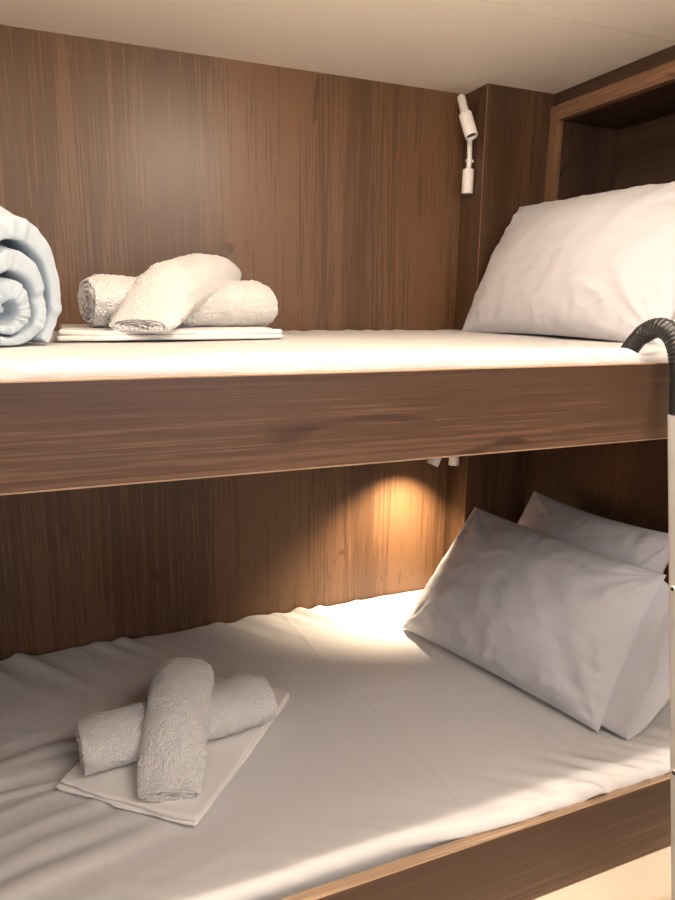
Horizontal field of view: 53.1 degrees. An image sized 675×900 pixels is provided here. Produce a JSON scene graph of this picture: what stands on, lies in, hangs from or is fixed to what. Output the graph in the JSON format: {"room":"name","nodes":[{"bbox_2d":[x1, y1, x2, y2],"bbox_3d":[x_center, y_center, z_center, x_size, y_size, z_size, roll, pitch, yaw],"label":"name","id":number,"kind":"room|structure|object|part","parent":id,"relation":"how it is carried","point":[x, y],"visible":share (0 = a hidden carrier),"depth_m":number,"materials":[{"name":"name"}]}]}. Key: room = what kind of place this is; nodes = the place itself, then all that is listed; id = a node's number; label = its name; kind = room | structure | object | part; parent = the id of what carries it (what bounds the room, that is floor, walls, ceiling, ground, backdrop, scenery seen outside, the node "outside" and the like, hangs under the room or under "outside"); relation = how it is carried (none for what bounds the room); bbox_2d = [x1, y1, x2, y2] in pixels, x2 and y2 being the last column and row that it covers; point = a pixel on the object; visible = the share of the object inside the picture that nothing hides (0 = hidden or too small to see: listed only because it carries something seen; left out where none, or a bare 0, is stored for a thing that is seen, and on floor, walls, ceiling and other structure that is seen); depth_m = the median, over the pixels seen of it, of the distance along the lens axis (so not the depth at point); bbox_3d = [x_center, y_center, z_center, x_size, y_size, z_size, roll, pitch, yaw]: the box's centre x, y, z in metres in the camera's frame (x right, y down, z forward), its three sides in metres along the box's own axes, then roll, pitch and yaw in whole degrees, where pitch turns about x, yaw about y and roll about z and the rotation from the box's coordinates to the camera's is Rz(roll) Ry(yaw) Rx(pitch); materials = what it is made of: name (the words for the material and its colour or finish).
{"room":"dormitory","nodes":[
{"label":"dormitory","id":0,"kind":"room"},
{"bbox_2d":[0,25,464,660],"bbox_3d":[-0.209,0.000,1.712,2.700,1.773,0.050,-4,13,-22],"label":"wall","id":1,"kind":"structure","parent":0,"point":[340,196],"depth_m":1.60,"materials":[{"name":"brown wood"}]},
{"bbox_2d":[0,361,669,495],"bbox_3d":[-0.286,-0.112,1.153,2.051,0.116,0.853,-4,13,-22],"label":"bunk","id":2,"kind":"object","parent":1,"relation":"attached to","point":[57,434],"visible":1,"depth_m":0.80,"materials":[{"name":"brown wood"}]},
{"bbox_2d":[0,330,667,379],"bbox_3d":[-0.289,-0.135,1.155,2.045,0.118,0.833,-4,13,-22],"label":"mattress","id":3,"kind":"object","parent":2,"relation":"on","point":[311,350],"visible":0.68,"depth_m":0.92,"materials":[{"name":"white fabric"}]},
{"bbox_2d":[0,206,61,345],"bbox_3d":[-0.618,-0.263,0.974,0.404,0.210,0.206,5,13,19],"label":"rolled blanket","id":4,"kind":"object","parent":3,"relation":"on","point":[30,296],"visible":1,"depth_m":0.94,"materials":[{"name":"white fabric"}]},
{"bbox_2d":[55,324,282,340],"bbox_3d":[-0.317,-0.226,1.274,0.400,0.019,0.383,-4,13,-22],"label":"sheet","id":5,"kind":"object","parent":3,"relation":"on","point":[67,332],"visible":0.84,"depth_m":1.13,"materials":[{"name":"white fabric"}]},
{"bbox_2d":[109,253,241,331],"bbox_3d":[-0.281,-0.293,1.232,0.124,0.140,0.369,3,12,11],"label":"rolled towel","id":6,"kind":"object","parent":5,"relation":"on","point":[164,295],"visible":0.98,"depth_m":1.12,"materials":[{"name":"white fabric"}]},
{"bbox_2d":[77,274,277,327],"bbox_3d":[-0.289,-0.277,1.268,0.360,0.093,0.126,-8,15,-37],"label":"rolled towel","id":7,"kind":"object","parent":5,"relation":"on","point":[243,303],"visible":0.56,"depth_m":1.25,"materials":[{"name":"white fabric"}]},
{"bbox_2d":[462,181,674,344],"bbox_3d":[0.526,-0.386,1.385,0.215,0.318,0.718,-5,14,-26],"label":"pillow","id":8,"kind":"object","parent":3,"relation":"on","point":[601,266],"visible":0.92,"depth_m":1.31,"materials":[{"name":"white fabric"}]},
{"bbox_2d":[0,0,674,93],"bbox_3d":[0.260,-0.652,0.437,2.700,0.050,2.450,-4,13,-22],"label":"ceiling","id":9,"kind":"structure","parent":0,"point":[454,46],"depth_m":1.33,"materials":[{"name":"white paint"}]},
{"bbox_2d":[479,0,672,41],"bbox_3d":[-0.009,-0.768,1.078,2.600,0.001,0.001,-4,13,-22],"label":"trim","id":10,"kind":"structure","parent":9,"relation":"attached to","point":[479,0],"depth_m":1.26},
{"bbox_2d":[443,84,554,556],"bbox_3d":[0.432,-0.031,1.895,0.218,1.773,0.097,-4,13,-22],"label":"wall","id":11,"kind":"structure","parent":0,"point":[518,120],"depth_m":1.72,"materials":[{"name":"brown wood"}]},
{"bbox_2d":[427,456,458,466],"bbox_3d":[0.289,-0.017,1.773,0.046,0.147,0.187,8,14,30],"label":"reading lamp","id":12,"kind":"object","parent":11,"relation":"attached to","point":[453,461],"visible":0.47,"depth_m":1.84,"materials":[{"name":"metal"}]},
{"bbox_2d":[457,94,477,194],"bbox_3d":[0.314,-0.752,1.654,0.051,0.226,0.098,2,12,7],"label":"reading lamp","id":13,"kind":"object","parent":11,"relation":"attached to","point":[468,125],"visible":1,"depth_m":1.64,"materials":[{"name":"metal"}]},
{"bbox_3d":[0.329,-0.745,1.681,0.012,0.050,0.020,6,13,25],"label":"stem","id":14,"kind":"part","parent":13,"relation":"part of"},
{"bbox_2d":[463,83,488,524],"bbox_3d":[0.350,-0.014,1.811,0.003,1.773,0.003,-4,13,-22],"label":"trim","id":15,"kind":"structure","parent":11,"relation":"attached to","point":[487,83],"depth_m":1.69,"materials":[{"name":"brown wood"}]},
{"bbox_2d":[523,439,668,583],"bbox_3d":[0.700,0.048,1.542,0.040,1.773,0.776,-4,13,-22],"label":"wall","id":16,"kind":"structure","parent":0,"point":[624,482],"depth_m":1.61,"materials":[{"name":"brown wood"}]},
{"bbox_2d":[544,45,674,201],"bbox_3d":[0.767,-0.478,1.495,0.218,0.723,0.703,-4,13,-22],"label":"wall shelf","id":17,"kind":"object","parent":16,"relation":"attached to","point":[614,129],"visible":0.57,"depth_m":1.68,"materials":[{"name":"brown wood"}]},
{"bbox_3d":[0.648,-0.599,1.786,0.193,0.475,0.015,-4,13,-22],"label":"panel","id":18,"kind":"part","parent":17,"relation":"part of","materials":[{"name":"brown wood"}]},
{"bbox_3d":[0.688,-0.809,1.389,0.018,0.033,0.703,-4,13,-22],"label":"header panel","id":19,"kind":"part","parent":17,"relation":"part of","materials":[{"name":"brown wood"}]},
{"bbox_3d":[0.685,-0.772,1.379,0.020,0.036,0.674,-4,13,-22],"label":"frame rail","id":20,"kind":"part","parent":17,"relation":"part of","materials":[{"name":"brown wood"}]},
{"bbox_3d":[0.771,-0.776,1.449,0.193,0.015,0.616,-4,13,-22],"label":"panel","id":21,"kind":"part","parent":17,"relation":"part of","materials":[{"name":"brown wood"}]},
{"bbox_3d":[0.855,-0.543,1.536,0.015,0.475,0.616,-4,13,-22],"label":"panel","id":22,"kind":"part","parent":17,"relation":"part of","materials":[{"name":"brown wood"}]},
{"bbox_3d":[0.238,1.130,0.821,2.700,0.050,2.450,-4,13,-22],"label":"floor","id":23,"kind":"structure","parent":0,"visible":0},
{"bbox_2d":[535,846,670,899],"bbox_3d":[-0.021,0.833,1.404,2.598,0.278,0.979,-4,13,-22],"label":"step","id":24,"kind":"structure","parent":23,"relation":"on","point":[648,877],"depth_m":1.17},
{"bbox_2d":[279,773,670,899],"bbox_3d":[-0.296,0.630,1.313,2.051,0.150,0.853,-4,13,-22],"label":"bunk","id":25,"kind":"object","parent":24,"relation":"on","point":[547,853],"visible":0.02,"depth_m":1.11,"materials":[{"name":"brown wood"}]},
{"bbox_2d":[0,589,669,899],"bbox_3d":[-0.296,0.604,1.310,2.045,0.158,0.842,-4,13,-22],"label":"mattress","id":26,"kind":"object","parent":25,"relation":"on","point":[387,744],"visible":0.68,"depth_m":1.22,"materials":[{"name":"white fabric"}]},
{"bbox_2d":[55,676,289,825],"bbox_3d":[-0.283,0.534,1.273,0.268,0.017,0.400,5,13,19],"label":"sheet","id":27,"kind":"object","parent":26,"relation":"on","point":[117,787],"visible":0.38,"depth_m":1.14,"materials":[{"name":"white fabric"}]},
{"bbox_2d":[137,657,213,801],"bbox_3d":[-0.285,0.483,1.203,0.119,0.122,0.272,-1,12,-6],"label":"rolled towel","id":28,"kind":"object","parent":27,"relation":"on","point":[172,760],"visible":1,"depth_m":1.14,"materials":[{"name":"white fabric"}]},
{"bbox_2d":[74,673,277,775],"bbox_3d":[-0.291,0.494,1.242,0.352,0.085,0.129,-6,14,-27],"label":"rolled towel","id":29,"kind":"object","parent":27,"relation":"on","point":[111,738],"visible":0.71,"depth_m":1.21,"materials":[{"name":"white fabric"}]},
{"bbox_2d":[402,507,669,739],"bbox_3d":[0.427,0.352,1.503,0.228,0.297,0.613,-9,15,-37],"label":"pillow","id":30,"kind":"object","parent":26,"relation":"on","point":[584,632],"visible":0.98,"depth_m":1.39,"materials":[{"name":"white fabric"}]},
{"bbox_2d":[517,491,668,573],"bbox_3d":[0.528,0.298,1.605,0.153,0.337,0.498,-5,14,-27],"label":"pillow","id":31,"kind":"object","parent":26,"relation":"on","point":[638,546],"visible":0.3,"depth_m":1.51,"materials":[{"name":"white fabric"}]},
{"bbox_2d":[620,317,674,899],"bbox_3d":[0.664,0.414,1.117,0.396,1.237,0.293,-4,13,-22],"label":"ladder","id":32,"kind":"object","parent":23,"relation":"on","point":[661,328],"visible":0.98,"depth_m":0.99,"materials":[{"name":"metal"}]},
{"bbox_3d":[0.517,0.489,1.013,0.031,1.070,0.182,-4,13,-22],"label":"rail","id":33,"kind":"part","parent":32,"relation":"part of","materials":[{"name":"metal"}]}
]}

